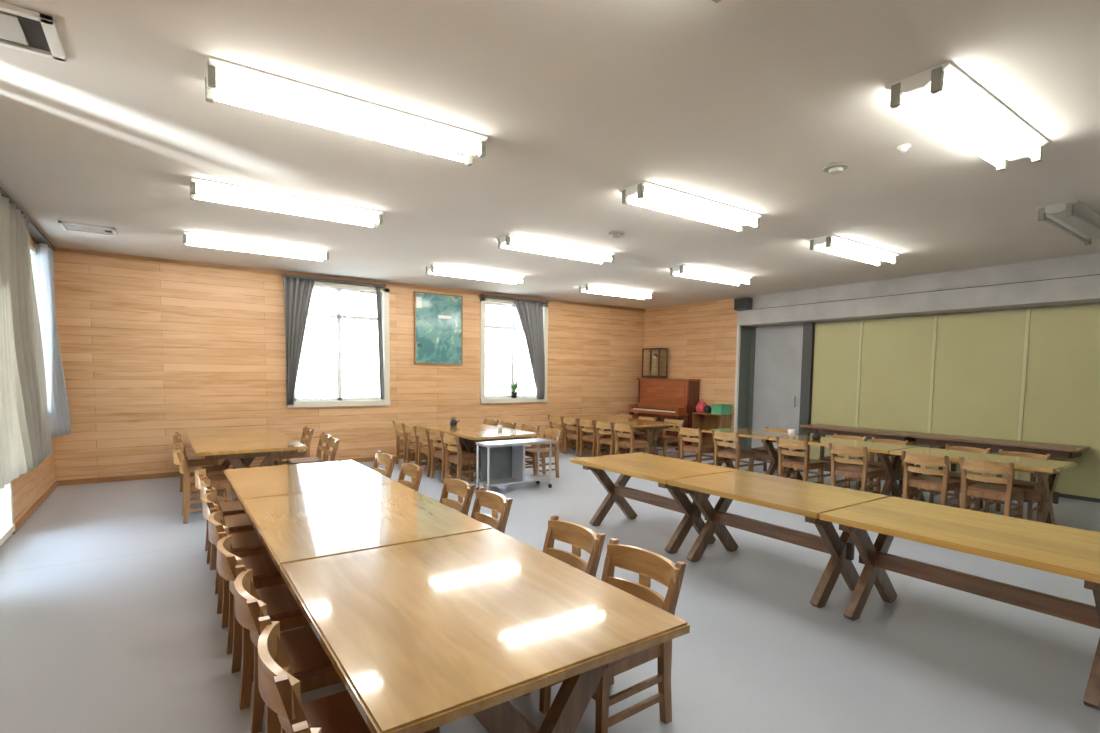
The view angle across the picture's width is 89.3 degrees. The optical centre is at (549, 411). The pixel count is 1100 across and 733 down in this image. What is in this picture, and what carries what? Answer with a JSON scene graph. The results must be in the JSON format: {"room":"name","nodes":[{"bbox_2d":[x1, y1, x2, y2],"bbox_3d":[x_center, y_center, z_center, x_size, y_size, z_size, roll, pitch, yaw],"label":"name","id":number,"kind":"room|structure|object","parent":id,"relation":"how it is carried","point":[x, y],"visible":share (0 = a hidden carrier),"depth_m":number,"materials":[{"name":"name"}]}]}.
{"room":"community hall","nodes":[
{"label":"community hall","id":0,"kind":"room"},
{"bbox_2d":[0,235,55,546],"bbox_3d":[-2.885,-0.162,1.857,0.200,3.140,13.150,-2,5,-35],"label":"wall","id":1,"kind":"structure","parent":0,"point":[29,487],"depth_m":6.10,"materials":[{"name":"brown wood"}]},
{"bbox_2d":[0,480,14,545],"bbox_3d":[-4.496,0.050,4.292,0.150,2.250,1.990,-2,5,-35],"label":"door","id":2,"kind":"structure","parent":1,"relation":"in","point":[7,526],"depth_m":5.12,"materials":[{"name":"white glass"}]},
{"bbox_2d":[0,186,54,250],"bbox_3d":[-5.026,-1.931,5.145,0.120,0.055,4.700,-2,5,-35],"label":"rail","id":3,"kind":"object","parent":1,"relation":"attached to","point":[34,231],"visible":0.42,"depth_m":6.12,"materials":[{"name":"metal"}]},
{"bbox_2d":[0,192,52,488],"bbox_3d":[-4.702,-0.635,4.768,0.230,2.472,3.450,-2,5,-35],"label":"curtain","id":4,"kind":"object","parent":3,"relation":"hanging from","point":[25,436],"visible":1,"depth_m":5.17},
{"bbox_2d":[33,243,70,437],"bbox_3d":[-6.134,-0.834,6.840,0.235,2.312,0.606,-2,4,-30],"label":"curtain","id":5,"kind":"object","parent":3,"relation":"hanging from","point":[43,260],"visible":0.84,"depth_m":6.65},
{"bbox_2d":[12,481,57,533],"bbox_3d":[-2.866,1.361,2.097,0.018,0.070,12.932,-2,5,-35],"label":"baseboard","id":6,"kind":"structure","parent":1,"relation":"attached to","point":[30,512],"depth_m":6.05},
{"bbox_2d":[54,247,643,480],"bbox_3d":[-1.996,-0.738,10.574,11.610,3.140,0.200,-2,5,-35],"label":"wall","id":7,"kind":"structure","parent":0,"point":[151,351],"depth_m":8.44,"materials":[{"name":"brown wood"}]},
{"bbox_2d":[58,442,587,485],"bbox_3d":[-2.171,0.807,10.437,10.680,0.070,0.018,-2,5,-35],"label":"baseboard","id":8,"kind":"structure","parent":7,"relation":"attached to","point":[169,474],"depth_m":7.89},
{"bbox_2d":[282,273,389,407],"bbox_3d":[-3.542,-1.138,9.342,1.710,2.105,0.250,-2,5,-35],"label":"window","id":9,"kind":"structure","parent":7,"relation":"in","point":[339,401],"depth_m":9.55,"materials":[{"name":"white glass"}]},
{"bbox_2d":[283,277,314,404],"bbox_3d":[-4.001,-1.107,8.925,0.480,2.012,0.129,-2,5,-35],"label":"curtain","id":10,"kind":"object","parent":9,"relation":"hanging from","point":[297,291],"visible":1,"depth_m":8.87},
{"bbox_2d":[295,286,363,399],"bbox_3d":[-3.663,-1.150,9.314,1.160,1.911,0.065,-2,5,-35],"label":"lace curtain","id":11,"kind":"object","parent":9,"relation":"hanging from","point":[331,313],"visible":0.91,"depth_m":9.24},
{"bbox_2d":[375,286,383,398],"bbox_3d":[-2.949,-1.178,9.652,0.141,1.942,0.076,-2,5,-35],"label":"curtain","id":12,"kind":"object","parent":9,"relation":"hanging from","point":[378,289],"visible":1,"depth_m":9.66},
{"bbox_2d":[53,248,644,311],"bbox_3d":[-2.129,-2.254,10.226,10.680,0.048,0.030,-2,5,-35],"label":"trim","id":13,"kind":"structure","parent":7,"relation":"attached to","point":[64,250],"depth_m":8.87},
{"bbox_2d":[414,291,462,364],"bbox_3d":[-2.060,-1.524,10.320,0.950,1.300,0.046,-2,5,-35],"label":"poster","id":14,"kind":"object","parent":7,"relation":"attached to","point":[438,318],"visible":1,"depth_m":10.30,"materials":[{"name":"green paper"}]},
{"bbox_2d":[479,294,548,402],"bbox_3d":[-0.727,-1.234,11.290,1.620,2.105,0.250,-2,5,-35],"label":"window","id":15,"kind":"structure","parent":7,"relation":"in","point":[483,301],"depth_m":11.16,"materials":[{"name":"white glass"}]},
{"bbox_2d":[507,304,535,396],"bbox_3d":[-0.532,-1.256,11.482,0.860,1.912,0.066,-2,5,-35],"label":"lace curtain","id":16,"kind":"object","parent":15,"relation":"hanging from","point":[528,388],"visible":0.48,"depth_m":11.47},
{"bbox_2d":[513,300,544,398],"bbox_3d":[-0.434,-1.239,11.395,0.761,1.992,0.130,-2,5,-35],"label":"curtain","id":17,"kind":"object","parent":15,"relation":"hanging from","point":[530,314],"visible":1,"depth_m":11.47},
{"bbox_2d":[0,0,1099,308],"bbox_3d":[1.768,-1.954,5.075,11.610,0.120,13.350,-2,5,-35],"label":"ceiling","id":18,"kind":"structure","parent":0,"point":[744,104],"depth_m":3.65,"materials":[{"name":"paint"}]},
{"bbox_2d":[0,2,65,61],"bbox_3d":[-2.683,-1.758,2.419,0.840,0.025,0.400,-2,5,-35],"label":"ceiling vent","id":19,"kind":"object","parent":18,"relation":"in","point":[22,29],"visible":1,"depth_m":2.59,"materials":[{"name":"white plastic"}]},
{"bbox_2d":[58,221,116,235],"bbox_3d":[-5.176,-2.051,6.252,0.480,0.020,0.400,-2,5,-35],"label":"ceiling vent","id":20,"kind":"object","parent":18,"relation":"attached to","point":[71,226],"visible":1,"depth_m":6.23,"materials":[{"name":"metal"}]},
{"bbox_2d":[182,231,328,261],"bbox_3d":[-3.597,-2.023,6.894,1.586,0.122,0.300,-2,5,-35],"label":"lamp","id":21,"kind":"object","parent":18,"relation":"attached to","point":[189,238],"visible":1,"depth_m":6.79,"materials":[{"name":"white"}]},
{"bbox_2d":[190,177,382,228],"bbox_3d":[-2.365,-1.888,5.121,1.586,0.122,0.300,-2,5,-35],"label":"lamp","id":22,"kind":"object","parent":18,"relation":"attached to","point":[197,185],"visible":1,"depth_m":5.01,"materials":[{"name":"white"}]},
{"bbox_2d":[205,56,487,165],"bbox_3d":[-1.146,-1.754,3.366,1.586,0.122,0.300,-2,5,-35],"label":"lamp","id":23,"kind":"object","parent":18,"relation":"attached to","point":[222,75],"visible":1,"depth_m":3.23,"materials":[{"name":"white"}]},
{"bbox_2d":[425,263,525,284],"bbox_3d":[-1.123,-2.107,8.606,1.586,0.122,0.300,-2,5,-35],"label":"lamp","id":24,"kind":"object","parent":18,"relation":"attached to","point":[437,269],"visible":1,"depth_m":8.50,"materials":[{"name":"white"}]},
{"bbox_2d":[496,233,615,264],"bbox_3d":[0.108,-1.972,6.833,1.586,0.122,0.300,-2,5,-35],"label":"lamp","id":25,"kind":"object","parent":18,"relation":"attached to","point":[509,239],"visible":1,"depth_m":6.71,"materials":[{"name":"white"}]},
{"bbox_2d":[578,284,653,299],"bbox_3d":[1.232,-2.187,10.235,1.586,0.122,0.300,-2,5,-35],"label":"lamp","id":26,"kind":"object","parent":18,"relation":"attached to","point":[588,288],"visible":1,"depth_m":10.12,"materials":[{"name":"white"}]},
{"bbox_2d":[620,180,762,232],"bbox_3d":[1.327,-1.838,5.078,1.586,0.122,0.300,-2,5,-35],"label":"lamp","id":27,"kind":"object","parent":18,"relation":"attached to","point":[644,190],"visible":1,"depth_m":4.94,"materials":[{"name":"white"}]},
{"bbox_2d":[668,265,752,286],"bbox_3d":[2.463,-2.052,8.462,1.586,0.122,0.300,-2,5,-35],"label":"lamp","id":28,"kind":"object","parent":18,"relation":"attached to","point":[682,269],"visible":1,"depth_m":8.33,"materials":[{"name":"white"}]},
{"bbox_2d":[807,235,899,266],"bbox_3d":[3.682,-1.919,6.707,1.586,0.122,0.300,-2,5,-35],"label":"lamp","id":29,"kind":"object","parent":18,"relation":"attached to","point":[834,242],"visible":1,"depth_m":6.56,"materials":[{"name":"white"}]},
{"bbox_2d":[885,61,1048,170],"bbox_3d":[2.540,-1.705,3.332,1.586,0.122,0.300,-2,5,-35],"label":"lamp","id":30,"kind":"object","parent":18,"relation":"attached to","point":[943,97],"visible":1,"depth_m":3.17,"materials":[{"name":"white"}]},
{"bbox_2d":[1034,200,1099,244],"bbox_3d":[5.162,-1.813,5.425,1.586,0.122,0.300,-2,5,-35],"label":"lamp","id":31,"kind":"object","parent":18,"relation":"attached to","point":[1075,215],"visible":1,"depth_m":5.18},
{"bbox_2d":[0,443,1099,732],"bbox_3d":[1.727,1.298,5.294,11.610,0.120,13.350,-2,5,-35],"label":"floor","id":32,"kind":"structure","parent":0,"point":[110,622],"depth_m":3.38,"materials":[{"name":"plastic"}]},
{"bbox_2d":[173,432,217,491],"bbox_3d":[-4.675,0.649,7.370,0.510,0.735,0.462,-2,5,-32],"label":"dining chair","id":33,"kind":"object","parent":32,"relation":"on","point":[193,460],"visible":0.36,"depth_m":7.23,"materials":[{"name":"brown wood"}]},
{"bbox_2d":[174,440,226,502],"bbox_3d":[-4.067,0.716,6.502,0.510,0.735,0.462,-2,5,-34],"label":"dining chair","id":34,"kind":"object","parent":32,"relation":"on","point":[217,469],"visible":0.25,"depth_m":6.43,"materials":[{"name":"brown wood"}]},
{"bbox_2d":[173,447,231,523],"bbox_3d":[-3.683,0.760,5.917,0.510,0.735,0.462,-2,5,-35],"label":"dining chair","id":35,"kind":"object","parent":32,"relation":"on","point":[219,481],"visible":0.82,"depth_m":5.74,"materials":[{"name":"brown wood"}]},
{"bbox_2d":[195,466,244,563],"bbox_3d":[-2.725,0.850,4.761,0.510,0.735,0.462,-2,5,-33],"label":"dining chair","id":36,"kind":"object","parent":32,"relation":"on","point":[229,507],"visible":0.34,"depth_m":4.63,"materials":[{"name":"brown wood"}]},
{"bbox_2d":[200,477,254,583],"bbox_3d":[-2.400,0.884,4.315,0.510,0.735,0.462,-2,5,-36],"label":"dining chair","id":37,"kind":"object","parent":32,"relation":"on","point":[237,523],"visible":0.2,"depth_m":4.21,"materials":[{"name":"brown wood"}]},
{"bbox_2d":[202,489,267,613],"bbox_3d":[-2.084,0.920,3.834,0.510,0.735,0.462,-2,5,-33],"label":"dining chair","id":38,"kind":"object","parent":32,"relation":"on","point":[249,543],"visible":0.29,"depth_m":3.69,"materials":[{"name":"brown wood"}]},
{"bbox_2d":[187,427,284,468],"bbox_3d":[-4.384,0.657,7.773,1.100,0.727,1.241,-2,5,-35],"label":"trestle table","id":39,"kind":"object","parent":32,"relation":"on","point":[265,431],"visible":0.32,"depth_m":7.70,"materials":[{"name":"brown wood"}]},
{"bbox_2d":[190,435,307,500],"bbox_3d":[-3.643,0.738,6.706,1.100,0.727,1.344,-2,5,-35],"label":"trestle table","id":40,"kind":"object","parent":32,"relation":"on","point":[248,448],"visible":0.59,"depth_m":6.35,"materials":[{"name":"brown wood"}]},
{"bbox_2d":[208,508,309,654],"bbox_3d":[-1.736,0.959,3.332,0.510,0.735,0.462,-2,5,-34],"label":"dining chair","id":41,"kind":"object","parent":32,"relation":"on","point":[266,573],"visible":0.41,"depth_m":3.20,"materials":[{"name":"brown wood"}]},
{"bbox_2d":[217,532,309,709],"bbox_3d":[-1.388,0.997,2.833,0.510,0.735,0.462,-2,5,-35],"label":"dining chair","id":42,"kind":"object","parent":32,"relation":"on","point":[282,606],"visible":0.48,"depth_m":2.68,"materials":[{"name":"brown wood"}]},
{"bbox_2d":[234,565,346,732],"bbox_3d":[-1.026,1.034,2.344,0.510,0.735,0.462,-2,5,-34],"label":"dining chair","id":43,"kind":"object","parent":32,"relation":"on","point":[310,664],"visible":0.52,"depth_m":2.21,"materials":[{"name":"brown wood"}]},
{"bbox_2d":[273,426,313,465],"bbox_3d":[-3.724,0.612,8.099,0.510,0.735,0.462,-2,5,-35],"label":"dining chair","id":44,"kind":"object","parent":32,"relation":"on","point":[308,432],"visible":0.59,"depth_m":8.01,"materials":[{"name":"brown wood"}]},
{"bbox_2d":[287,432,330,464],"bbox_3d":[-3.147,0.673,7.307,0.510,0.735,0.462,-2,5,-34],"label":"dining chair","id":45,"kind":"object","parent":32,"relation":"on","point":[323,437],"visible":0.43,"depth_m":7.38,"materials":[{"name":"brown wood"}]},
{"bbox_2d":[223,460,398,503],"bbox_3d":[-2.026,0.897,4.655,1.105,0.727,1.355,-2,5,-35],"label":"trestle table","id":46,"kind":"object","parent":32,"relation":"on","point":[266,481],"visible":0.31,"depth_m":4.50,"materials":[{"name":"brown wood"}]},
{"bbox_2d":[257,616,439,732],"bbox_3d":[-0.669,1.073,1.839,0.510,0.735,0.462,-2,5,-33],"label":"dining chair","id":47,"kind":"object","parent":32,"relation":"on","point":[279,688],"visible":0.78,"depth_m":1.80,"materials":[{"name":"brown wood"}]},
{"bbox_2d":[241,483,492,570],"bbox_3d":[-1.205,0.987,3.473,1.105,0.727,1.512,-2,5,-35],"label":"trestle table","id":48,"kind":"object","parent":32,"relation":"on","point":[292,528],"visible":0.53,"depth_m":3.25,"materials":[{"name":"brown wood"}]},
{"bbox_2d":[372,451,396,478],"bbox_3d":[-1.855,0.804,5.606,0.510,0.735,0.462,-2,5,-36],"label":"dining chair","id":49,"kind":"object","parent":32,"relation":"on","point":[388,460],"visible":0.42,"depth_m":5.75,"materials":[{"name":"brown wood"}]},
{"bbox_2d":[392,421,427,463],"bbox_3d":[-2.369,0.538,9.449,0.510,0.735,0.462,-2,5,-34],"label":"dining chair","id":50,"kind":"object","parent":32,"relation":"on","point":[398,427],"visible":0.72,"depth_m":9.33,"materials":[{"name":"brown wood"}]},
{"bbox_2d":[398,460,423,491],"bbox_3d":[-1.431,0.851,4.985,0.510,0.735,0.462,-2,5,-33],"label":"dining chair","id":51,"kind":"object","parent":32,"relation":"on","point":[415,471],"visible":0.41,"depth_m":5.12,"materials":[{"name":"brown wood"}]},
{"bbox_2d":[403,423,440,465],"bbox_3d":[-2.080,0.570,9.029,0.510,0.735,0.462,-2,5,-35],"label":"dining chair","id":52,"kind":"object","parent":32,"relation":"on","point":[408,429],"visible":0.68,"depth_m":8.88,"materials":[{"name":"brown wood"}]},
{"bbox_2d":[414,426,453,476],"bbox_3d":[-1.793,0.602,8.609,0.510,0.735,0.462,-2,5,-35],"label":"dining chair","id":53,"kind":"object","parent":32,"relation":"on","point":[420,432],"visible":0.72,"depth_m":8.46,"materials":[{"name":"brown wood"}]},
{"bbox_2d":[427,429,469,482],"bbox_3d":[-1.497,0.634,8.195,0.510,0.735,0.462,-2,5,-35],"label":"dining chair","id":54,"kind":"object","parent":32,"relation":"on","point":[433,436],"visible":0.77,"depth_m":8.09,"materials":[{"name":"brown wood"}]},
{"bbox_2d":[410,421,496,470],"bbox_3d":[-1.607,0.588,9.312,1.080,0.726,1.171,-2,5,-35],"label":"trestle table","id":55,"kind":"object","parent":32,"relation":"on","point":[436,426],"visible":0.23,"depth_m":9.12,"materials":[{"name":"brown wood"}]},
{"bbox_2d":[439,475,474,515],"bbox_3d":[-0.884,0.907,4.248,0.510,0.735,0.462,-2,5,-34],"label":"dining chair","id":56,"kind":"object","parent":32,"relation":"on","point":[461,488],"visible":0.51,"depth_m":4.37,"materials":[{"name":"brown wood"}]},
{"bbox_2d":[441,432,484,485],"bbox_3d":[-1.210,0.666,7.775,0.510,0.735,0.462,-2,5,-34],"label":"dining chair","id":57,"kind":"object","parent":32,"relation":"on","point":[460,459],"visible":0.81,"depth_m":7.64,"materials":[{"name":"brown wood"}]},
{"bbox_2d":[280,529,689,732],"bbox_3d":[-0.364,1.079,2.262,1.105,0.727,1.424,-2,5,-35],"label":"trestle table","id":58,"kind":"object","parent":32,"relation":"on","point":[426,635],"visible":1,"depth_m":1.91,"materials":[{"name":"brown wood"}]},
{"bbox_2d":[438,427,539,474],"bbox_3d":[-0.929,0.662,8.336,1.080,0.726,1.194,-2,5,-35],"label":"trestle table","id":59,"kind":"object","parent":32,"relation":"on","point":[484,434],"visible":0.43,"depth_m":8.13,"materials":[{"name":"brown wood"}]},
{"bbox_2d":[471,487,512,532],"bbox_3d":[-0.573,0.941,3.807,0.510,0.735,0.462,-2,5,-32],"label":"dining chair","id":60,"kind":"object","parent":32,"relation":"on","point":[497,502],"visible":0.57,"depth_m":3.92,"materials":[{"name":"brown wood"}]},
{"bbox_2d":[476,438,551,490],"bbox_3d":[-0.476,0.731,7.509,1.000,0.660,0.358,-2,5,-35],"label":"cart","id":61,"kind":"object","parent":32,"relation":"on","point":[502,462],"visible":0.89,"depth_m":7.49,"materials":[{"name":"metal"}]},
{"bbox_2d":[478,475,548,486],"bbox_3d":[-0.478,0.930,7.522,0.960,0.020,0.310,-2,5,-35],"label":"shelf","id":62,"kind":"object","parent":61,"relation":"on","point":[508,479],"depth_m":7.47,"materials":[{"name":"metal"}]},
{"bbox_2d":[476,438,551,447],"bbox_3d":[-0.472,0.419,7.488,1.000,0.035,0.340,-2,5,-35],"label":"table top","id":63,"kind":"object","parent":61,"relation":"on","point":[519,442],"depth_m":7.39,"materials":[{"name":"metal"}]},
{"bbox_2d":[525,427,562,477],"bbox_3d":[-0.129,0.631,8.496,0.510,0.735,0.462,-2,5,-33],"label":"dining chair","id":64,"kind":"object","parent":32,"relation":"on","point":[543,453],"visible":0.84,"depth_m":8.41,"materials":[{"name":"brown wood"}]},
{"bbox_2d":[524,515,605,695],"bbox_3d":[-0.034,1.002,3.005,0.510,0.735,0.462,-2,5,-34],"label":"dining chair","id":65,"kind":"object","parent":32,"relation":"on","point":[580,537],"visible":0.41,"depth_m":3.11,"materials":[{"name":"brown wood"}]},
{"bbox_2d":[562,417,592,455],"bbox_3d":[0.551,0.475,10.936,0.510,0.735,0.462,-2,5,-35],"label":"dining chair","id":66,"kind":"object","parent":32,"relation":"on","point":[570,421],"visible":0.78,"depth_m":10.82,"materials":[{"name":"brown wood"}]},
{"bbox_2d":[577,418,610,456],"bbox_3d":[0.837,0.506,10.527,0.510,0.735,0.462,-2,5,-35],"label":"dining chair","id":67,"kind":"object","parent":32,"relation":"on","point":[586,423],"visible":0.87,"depth_m":10.43,"materials":[{"name":"brown wood"}]},
{"bbox_2d":[557,415,630,454],"bbox_3d":[0.891,0.477,11.393,1.000,0.722,1.191,-2,5,-35],"label":"trestle table","id":68,"kind":"object","parent":32,"relation":"on","point":[583,417],"visible":0.17,"depth_m":11.31,"materials":[{"name":"brown wood"}]},
{"bbox_2d":[594,420,628,455],"bbox_3d":[1.124,0.537,10.118,0.510,0.735,0.462,-2,5,-34],"label":"dining chair","id":69,"kind":"object","parent":32,"relation":"on","point":[602,425],"visible":0.84,"depth_m":10.01,"materials":[{"name":"brown wood"}]},
{"bbox_2d":[539,538,685,732],"bbox_3d":[0.279,1.036,2.557,0.510,0.735,0.462,-2,5,-37],"label":"dining chair","id":70,"kind":"object","parent":32,"relation":"on","point":[649,564],"visible":0.56,"depth_m":2.49,"materials":[{"name":"brown wood"}]},
{"bbox_2d":[612,423,648,454],"bbox_3d":[1.407,0.568,9.707,0.510,0.735,0.462,-2,5,-35],"label":"dining chair","id":71,"kind":"object","parent":32,"relation":"on","point":[631,443],"visible":0.79,"depth_m":9.59,"materials":[{"name":"brown wood"}]},
{"bbox_2d":[597,419,676,454],"bbox_3d":[1.575,0.552,10.408,1.000,0.722,1.194,-2,5,-35],"label":"trestle table","id":72,"kind":"object","parent":32,"relation":"on","point":[646,426],"visible":0.57,"depth_m":10.05,"materials":[{"name":"brown wood"}]},
{"bbox_2d":[570,452,738,553],"bbox_3d":[0.989,0.881,5.496,0.990,0.732,1.341,-2,5,-35],"label":"trestle table","id":73,"kind":"object","parent":32,"relation":"on","point":[656,468],"visible":0.81,"depth_m":5.36,"materials":[{"name":"brown wood"}]},
{"bbox_2d":[628,378,700,450],"bbox_3d":[2.508,0.016,12.418,0.650,1.500,1.560,-2,5,-35],"label":"upright piano","id":74,"kind":"object","parent":32,"relation":"on","point":[677,399],"visible":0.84,"depth_m":12.17,"materials":[{"name":"brown wood"}]},
{"bbox_2d":[656,418,683,458],"bbox_3d":[2.214,0.518,10.606,0.510,0.735,0.462,-2,5,-35],"label":"dining chair","id":75,"kind":"object","parent":32,"relation":"on","point":[663,438],"visible":0.72,"depth_m":10.52,"materials":[{"name":"brown wood"}]},
{"bbox_2d":[678,426,713,464],"bbox_3d":[2.428,0.617,9.177,0.510,0.735,0.462,-2,5,-34],"label":"dining chair","id":76,"kind":"object","parent":32,"relation":"on","point":[699,448],"visible":0.84,"depth_m":9.07,"materials":[{"name":"brown wood"}]},
{"bbox_2d":[692,412,731,445],"bbox_3d":[3.326,0.440,11.494,0.360,0.800,0.720,-2,5,-35],"label":"shelf","id":77,"kind":"object","parent":32,"relation":"on","point":[704,421],"visible":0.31,"depth_m":11.68,"materials":[{"name":"brown wood"}]},
{"bbox_2d":[712,430,753,471],"bbox_3d":[2.826,0.661,8.600,0.510,0.735,0.462,-2,5,-36],"label":"dining chair","id":78,"kind":"object","parent":32,"relation":"on","point":[736,454],"visible":0.91,"depth_m":8.51,"materials":[{"name":"brown wood"}]},
{"bbox_2d":[702,428,799,475],"bbox_3d":[3.128,0.686,8.760,0.830,0.728,1.201,-2,5,-35],"label":"trestle table","id":79,"kind":"object","parent":32,"relation":"on","point":[772,455],"visible":0.39,"depth_m":8.47,"materials":[{"name":"brown wood"}]},
{"bbox_2d":[668,470,888,607],"bbox_3d":[1.747,0.964,4.406,0.990,0.732,1.301,-2,5,-35],"label":"trestle table","id":80,"kind":"object","parent":32,"relation":"on","point":[807,499],"visible":0.89,"depth_m":4.22,"materials":[{"name":"brown wood"}]},
{"bbox_2d":[776,437,823,483],"bbox_3d":[3.454,0.729,7.702,0.510,0.735,0.462,-2,5,-33],"label":"dining chair","id":81,"kind":"object","parent":32,"relation":"on","point":[799,464],"visible":0.91,"depth_m":7.61,"materials":[{"name":"brown wood"}]},
{"bbox_2d":[817,433,866,486],"bbox_3d":[4.213,0.716,8.046,0.510,0.735,0.462,-2,5,-36],"label":"dining chair","id":82,"kind":"object","parent":32,"relation":"on","point":[827,458],"visible":0.23,"depth_m":8.06,"materials":[{"name":"brown wood"}]},
{"bbox_2d":[769,435,917,497],"bbox_3d":[3.933,0.774,7.600,0.830,0.728,1.611,-2,5,-35],"label":"trestle table","id":83,"kind":"object","parent":32,"relation":"on","point":[890,472],"visible":0.63,"depth_m":7.15,"materials":[{"name":"brown wood"}]},
{"bbox_2d":[829,443,880,493],"bbox_3d":[3.878,0.776,7.084,0.510,0.735,0.462,-2,5,-35],"label":"dining chair","id":84,"kind":"object","parent":32,"relation":"on","point":[863,473],"visible":0.9,"depth_m":6.99,"materials":[{"name":"brown wood"}]},
{"bbox_2d":[799,424,921,462],"bbox_3d":[5.165,0.646,9.373,0.560,0.720,1.791,-2,5,-35],"label":"side table","id":85,"kind":"object","parent":32,"relation":"on","point":[824,429],"visible":0.48,"depth_m":9.18,"materials":[{"name":"brown wood"}]},
{"bbox_2d":[856,437,908,496],"bbox_3d":[4.519,0.750,7.590,0.510,0.735,0.462,-2,5,-36],"label":"dining chair","id":86,"kind":"object","parent":32,"relation":"on","point":[871,463],"visible":0.34,"depth_m":7.58,"materials":[{"name":"brown wood"}]},
{"bbox_2d":[901,451,959,507],"bbox_3d":[4.371,0.829,6.393,0.510,0.735,0.462,-2,5,-35],"label":"dining chair","id":87,"kind":"object","parent":32,"relation":"on","point":[923,483],"visible":0.91,"depth_m":6.30,"materials":[{"name":"brown wood"}]},
{"bbox_2d":[820,496,1099,709],"bbox_3d":[2.519,1.048,3.294,0.990,0.732,1.394,-2,5,-35],"label":"trestle table","id":88,"kind":"object","parent":32,"relation":"on","point":[1057,549],"visible":1,"depth_m":3.22,"materials":[{"name":"brown wood"}]},
{"bbox_2d":[929,444,990,508],"bbox_3d":[5.021,0.807,6.843,0.510,0.735,0.462,-2,5,-34],"label":"dining chair","id":89,"kind":"object","parent":32,"relation":"on","point":[952,474],"visible":0.27,"depth_m":6.85,"materials":[{"name":"brown wood"}]},
{"bbox_2d":[889,447,1076,524],"bbox_3d":[4.825,0.872,6.316,0.830,0.728,1.504,-2,5,-35],"label":"trestle table","id":90,"kind":"object","parent":32,"relation":"on","point":[1042,468],"visible":0.69,"depth_m":5.89,"materials":[{"name":"brown wood"}]},
{"bbox_2d":[959,457,1024,518],"bbox_3d":[4.706,0.864,5.934,0.510,0.735,0.462,-2,5,-34],"label":"dining chair","id":91,"kind":"object","parent":32,"relation":"on","point":[1007,494],"visible":0.9,"depth_m":5.85,"materials":[{"name":"brown wood"}]},
{"bbox_2d":[910,433,1089,481],"bbox_3d":[6.220,0.761,7.856,0.560,0.720,1.894,-2,5,-35],"label":"side table","id":92,"kind":"object","parent":32,"relation":"on","point":[1055,450],"visible":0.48,"depth_m":7.60,"materials":[{"name":"brown wood"}]},
{"bbox_2d":[984,449,1049,520],"bbox_3d":[5.347,0.842,6.391,0.510,0.735,0.462,-2,5,-36],"label":"dining chair","id":93,"kind":"object","parent":32,"relation":"on","point":[1023,484],"visible":0.35,"depth_m":6.35,"materials":[{"name":"brown wood"}]},
{"bbox_2d":[643,297,738,447],"bbox_3d":[3.163,-0.797,12.415,0.430,3.140,2.650,-2,5,-35],"label":"wall","id":94,"kind":"structure","parent":0,"point":[700,338],"depth_m":11.93,"materials":[{"name":"brown wood"}]},
{"bbox_2d":[733,326,740,448],"bbox_3d":[3.762,-0.428,11.212,0.055,2.580,0.050,-2,5,-35],"label":"trim","id":95,"kind":"structure","parent":94,"relation":"attached to","point":[738,327],"depth_m":11.18,"materials":[{"name":"white paint"}]},
{"bbox_2d":[737,326,756,450],"bbox_3d":[3.998,-0.433,11.333,0.470,2.580,0.120,-2,5,-35],"label":"wall","id":96,"kind":"structure","parent":0,"point":[748,334],"depth_m":11.35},
{"bbox_2d":[763,303,1099,326],"bbox_3d":[7.183,-0.404,7.338,0.220,3.140,10.300,-2,5,-35],"label":"wall partition","id":97,"kind":"structure","parent":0,"point":[1087,303],"depth_m":8.45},
{"bbox_2d":[752,324,802,456],"bbox_3d":[4.457,-0.401,10.941,0.102,2.540,1.050,-2,5,-35],"label":"door","id":98,"kind":"structure","parent":97,"relation":"in","point":[778,349],"depth_m":10.92,"materials":[{"name":"metal"}]},
{"bbox_2d":[799,322,815,457],"bbox_3d":[4.812,-0.363,10.440,0.110,2.580,0.180,-2,5,-35],"label":"trim","id":99,"kind":"structure","parent":97,"relation":"attached to","point":[808,328],"depth_m":10.38,"materials":[{"name":"metal"}]},
{"bbox_2d":[809,321,859,459],"bbox_3d":[5.125,-0.341,10.025,0.050,2.500,0.820,-2,5,-35],"label":"wall panel","id":100,"kind":"object","parent":97,"relation":"attached to","point":[836,345],"visible":0.76,"depth_m":9.99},
{"bbox_2d":[856,316,933,466],"bbox_3d":[5.689,-0.279,9.213,0.050,2.500,1.080,-2,5,-35],"label":"wall panel","id":101,"kind":"object","parent":97,"relation":"attached to","point":[896,359],"visible":0.76,"depth_m":9.15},
{"bbox_2d":[854,321,862,457],"bbox_3d":[5.365,-0.314,9.669,0.062,2.500,0.040,-2,5,-35],"label":"joint","id":102,"kind":"object","parent":101,"relation":"attached to","point":[861,322],"visible":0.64,"depth_m":9.63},
{"bbox_2d":[737,253,1099,326],"bbox_3d":[6.891,-1.681,7.038,0.530,0.560,10.300,-2,5,-35],"label":"beam","id":103,"kind":"structure","parent":97,"relation":"attached to","point":[1085,289],"depth_m":8.22,"materials":[{"name":"paint"}]},
{"bbox_2d":[925,316,937,474],"bbox_3d":[6.003,-0.244,8.751,0.062,2.500,0.040,-2,5,-35],"label":"joint","id":104,"kind":"object","parent":97,"relation":"attached to","point":[935,317],"visible":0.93,"depth_m":8.71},
{"bbox_2d":[928,309,1026,482],"bbox_3d":[6.330,-0.209,8.291,0.050,2.500,1.090,-2,5,-35],"label":"wall panel","id":105,"kind":"object","parent":97,"relation":"attached to","point":[979,356],"visible":0.74,"depth_m":8.22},
{"bbox_2d":[1015,309,1030,479],"bbox_3d":[6.646,-0.173,7.825,0.062,2.500,0.040,-2,5,-35],"label":"joint","id":106,"kind":"object","parent":97,"relation":"attached to","point":[1028,311],"visible":0.64,"depth_m":7.79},
{"bbox_2d":[1019,304,1099,498],"bbox_3d":[6.973,-0.138,7.365,0.050,2.500,1.090,-2,5,-35],"label":"wall panel","id":107,"kind":"object","parent":97,"relation":"attached to","point":[1062,398],"visible":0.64,"depth_m":7.42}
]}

